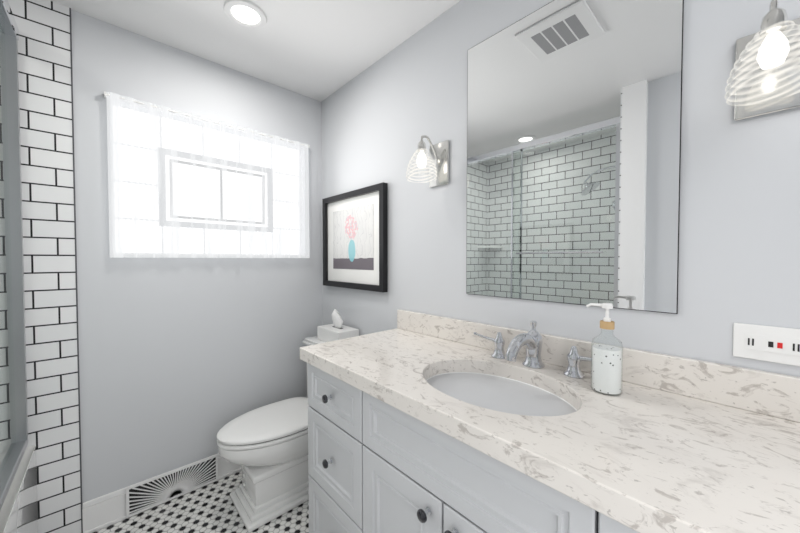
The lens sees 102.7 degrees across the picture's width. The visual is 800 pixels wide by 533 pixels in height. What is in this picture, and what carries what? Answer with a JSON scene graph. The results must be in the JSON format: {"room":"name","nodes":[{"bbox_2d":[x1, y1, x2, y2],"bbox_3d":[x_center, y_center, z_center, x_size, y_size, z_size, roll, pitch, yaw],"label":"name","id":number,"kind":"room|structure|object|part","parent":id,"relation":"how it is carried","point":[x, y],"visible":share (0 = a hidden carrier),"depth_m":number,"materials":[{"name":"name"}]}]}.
{"room":"bathroom","nodes":[
{"label":"bathroom","id":0,"kind":"room"},
{"bbox_2d":[71,9,321,503],"bbox_3d":[-1.424,0.043,1.640,2.210,2.440,0.120,-1,2,-43],"label":"wall","id":1,"kind":"structure","parent":0,"point":[183,361],"depth_m":1.73,"materials":[{"name":"white paint"}]},
{"bbox_2d":[0,0,80,532],"bbox_3d":[-1.847,0.054,1.163,0.940,2.440,0.008,-1,2,-43],"label":"tile","id":2,"kind":"structure","parent":1,"relation":"attached to","point":[44,69],"depth_m":1.42,"materials":[{"name":"white tile"}]},
{"bbox_2d":[69,8,82,532],"bbox_3d":[-1.500,0.046,1.483,0.005,2.440,0.009,-1,2,-43],"label":"tile trim","id":3,"kind":"structure","parent":1,"relation":"attached to","point":[76,267],"depth_m":1.48,"materials":[{"name":"grey"}]},
{"bbox_2d":[82,453,241,532],"bbox_3d":[-1.028,1.181,1.934,1.265,0.150,0.024,-1,2,-43],"label":"baseboard","id":4,"kind":"structure","parent":1,"relation":"attached to","point":[103,511],"depth_m":1.57,"materials":[{"name":"white paint"}]},
{"bbox_2d":[126,454,217,517],"bbox_3d":[-1.217,1.179,1.737,0.410,0.152,0.007,-1,2,-43],"label":"air vent","id":5,"kind":"object","parent":1,"relation":"attached to","point":[154,491],"visible":1,"depth_m":1.72,"materials":[{"name":"white metal"}]},
{"bbox_2d":[104,91,309,147],"bbox_3d":[-1.026,-0.828,1.882,1.050,0.020,0.033,-1,2,-43],"label":"curtain rod","id":6,"kind":"object","parent":1,"relation":"attached to","point":[105,93],"visible":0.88,"depth_m":1.79,"materials":[{"name":"white plastic"}]},
{"bbox_2d":[106,92,309,257],"bbox_3d":[-1.016,-0.446,1.880,1.034,0.790,0.021,-1,2,-43],"label":"window curtain","id":7,"kind":"object","parent":6,"relation":"hanging from","point":[180,185],"visible":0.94,"depth_m":1.78,"materials":[{"name":"white fabric"}]},
{"bbox_2d":[93,470,308,532],"bbox_3d":[-0.329,1.339,0.482,2.450,0.100,3.350,-1,2,-43],"label":"floor","id":8,"kind":"structure","parent":0,"point":[210,508],"depth_m":1.61,"materials":[{"name":"tile"}]},
{"bbox_2d":[0,0,37,532],"bbox_3d":[-1.367,0.152,0.572,0.821,2.270,1.510,-1,2,-43],"label":"shower door","id":9,"kind":"structure","parent":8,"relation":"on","point":[18,494],"depth_m":1.32,"materials":[{"name":"glass"}]},
{"bbox_3d":[-1.356,-0.099,1.043,0.006,1.687,0.765,-1,2,-43],"label":"glass","id":10,"kind":"part","parent":9,"relation":"part of","materials":[{"name":"clear glass"}]},
{"bbox_3d":[-1.116,-0.963,0.779,0.052,0.050,1.508,-1,2,-43],"label":"door rail","id":11,"kind":"part","parent":9,"relation":"part of","materials":[{"name":"silver metal"}]},
{"bbox_2d":[217,336,324,532],"bbox_3d":[-0.605,0.868,1.823,0.777,0.782,0.486,-1,2,-43],"label":"toilet","id":12,"kind":"object","parent":8,"relation":"on","point":[265,447],"visible":0.52,"depth_m":1.64,"materials":[{"name":"white ceramic"}]},
{"bbox_3d":[-0.690,0.833,1.744,0.545,0.027,0.384,-1,2,-43],"label":"lid","id":13,"kind":"part","parent":12,"relation":"part of","materials":[{"name":"white plastic"}]},
{"bbox_2d":[317,309,358,341],"bbox_3d":[-0.395,0.369,2.026,0.145,0.205,0.260,-1,2,-43],"label":"tissue box","id":14,"kind":"object","parent":12,"relation":"on","point":[336,330],"visible":0.92,"depth_m":1.99,"materials":[{"name":"white cardboard"}]},
{"bbox_2d":[300,357,651,532],"bbox_3d":[0.292,0.838,0.994,0.583,0.879,1.476,-1,2,-43],"label":"bathroom vanity","id":15,"kind":"object","parent":8,"relation":"on","point":[418,422],"depth_m":0.91,"materials":[{"name":"grey paint"}]},
{"bbox_2d":[300,329,799,532],"bbox_3d":[0.299,0.372,0.984,0.573,0.050,1.508,-1,2,-43],"label":"countertop","id":16,"kind":"structure","parent":15,"relation":"on","point":[660,460],"depth_m":0.66,"materials":[{"name":"white stone"}]},
{"bbox_2d":[412,361,587,432],"bbox_3d":[0.283,0.474,0.973,0.410,0.176,0.530,-1,2,-43],"label":"sink","id":17,"kind":"object","parent":16,"relation":"in","point":[537,404],"depth_m":0.99,"materials":[{"name":"white ceramic"}]},
{"bbox_2d":[472,321,591,380],"bbox_3d":[0.415,0.267,1.069,0.211,0.156,0.460,-1,2,-43],"label":"faucet","id":18,"kind":"object","parent":16,"relation":"on","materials":[{"name":"silver metal"}]},
{"bbox_2d":[586,303,622,395],"bbox_3d":[0.574,0.226,0.902,0.075,0.247,0.090,-1,2,-43],"label":"soap bottle","id":19,"kind":"object","parent":16,"relation":"on","point":[607,370],"visible":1,"depth_m":0.88,"materials":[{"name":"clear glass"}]},
{"bbox_3d":[0.579,0.261,0.897,0.075,0.176,0.075,-1,2,-43],"label":"glass","id":20,"kind":"part","parent":19,"relation":"part of","materials":[{"name":"glass"}]},
{"bbox_2d":[50,0,459,101],"bbox_3d":[-0.329,-1.200,0.425,2.450,0.100,3.350,-1,2,-43],"label":"ceiling","id":21,"kind":"structure","parent":0,"point":[320,50],"depth_m":1.60,"materials":[{"name":"white paint"}]},
{"bbox_2d":[223,0,266,28],"bbox_3d":[-0.718,-1.168,1.489,0.184,0.011,0.184,-1,2,-43],"label":"recessed light","id":22,"kind":"object","parent":21,"relation":"in","point":[247,14],"visible":1,"depth_m":1.48,"materials":[{"name":"white paint"}]},
{"bbox_2d":[321,0,799,376],"bbox_3d":[0.528,0.052,1.244,0.120,2.440,3.350,-1,2,-43],"label":"wall","id":23,"kind":"structure","parent":0,"point":[739,241],"depth_m":1.03,"materials":[{"name":"white paint"}]},
{"bbox_2d":[322,182,387,291],"bbox_3d":[-0.309,-0.166,2.032,0.032,0.610,0.670,-1,2,-43],"label":"picture frame","id":24,"kind":"object","parent":23,"relation":"attached to","point":[355,239],"visible":1,"depth_m":1.98,"materials":[{"name":"black wood"}]},
{"bbox_2d":[406,135,448,187],"bbox_3d":[0.116,-0.484,1.444,0.195,0.213,0.142,-1,2,-43],"label":"sconce","id":25,"kind":"object","parent":23,"relation":"attached to","point":[437,164],"visible":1,"depth_m":1.47,"materials":[{"name":"silver metal"}]},
{"bbox_3d":[0.097,-0.455,1.426,0.142,0.130,0.142,-1,2,-43],"label":"lamp shade","id":26,"kind":"part","parent":25,"relation":"part of","materials":[{"name":"clear glass"}]},
{"bbox_2d":[466,0,683,313],"bbox_3d":[0.531,-0.401,1.135,0.006,1.054,0.704,-1,2,-43],"label":"mirror","id":27,"kind":"object","parent":23,"relation":"attached to","point":[574,113],"visible":1,"depth_m":1.06,"materials":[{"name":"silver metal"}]},
{"bbox_2d":[396,309,799,420],"bbox_3d":[0.503,0.293,1.170,0.020,0.100,1.508,-1,2,-43],"label":"backsplash","id":28,"kind":"structure","parent":23,"relation":"attached to","point":[774,394],"depth_m":0.86,"materials":[{"name":"white stone"}]},
{"bbox_2d":[724,0,799,120],"bbox_3d":[0.808,-0.467,0.694,0.195,0.213,0.142,-1,2,-43],"label":"sconce","id":29,"kind":"object","parent":23,"relation":"attached to","point":[766,68],"visible":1,"depth_m":0.72,"materials":[{"name":"glass"}]},
{"bbox_2d":[733,323,799,365],"bbox_3d":[0.888,0.185,0.759,0.008,0.085,0.135,-1,2,-43],"label":"electrical outlet","id":30,"kind":"object","parent":23,"relation":"attached to","point":[781,345],"visible":1,"depth_m":0.77,"materials":[{"name":"white plastic"}]}
]}

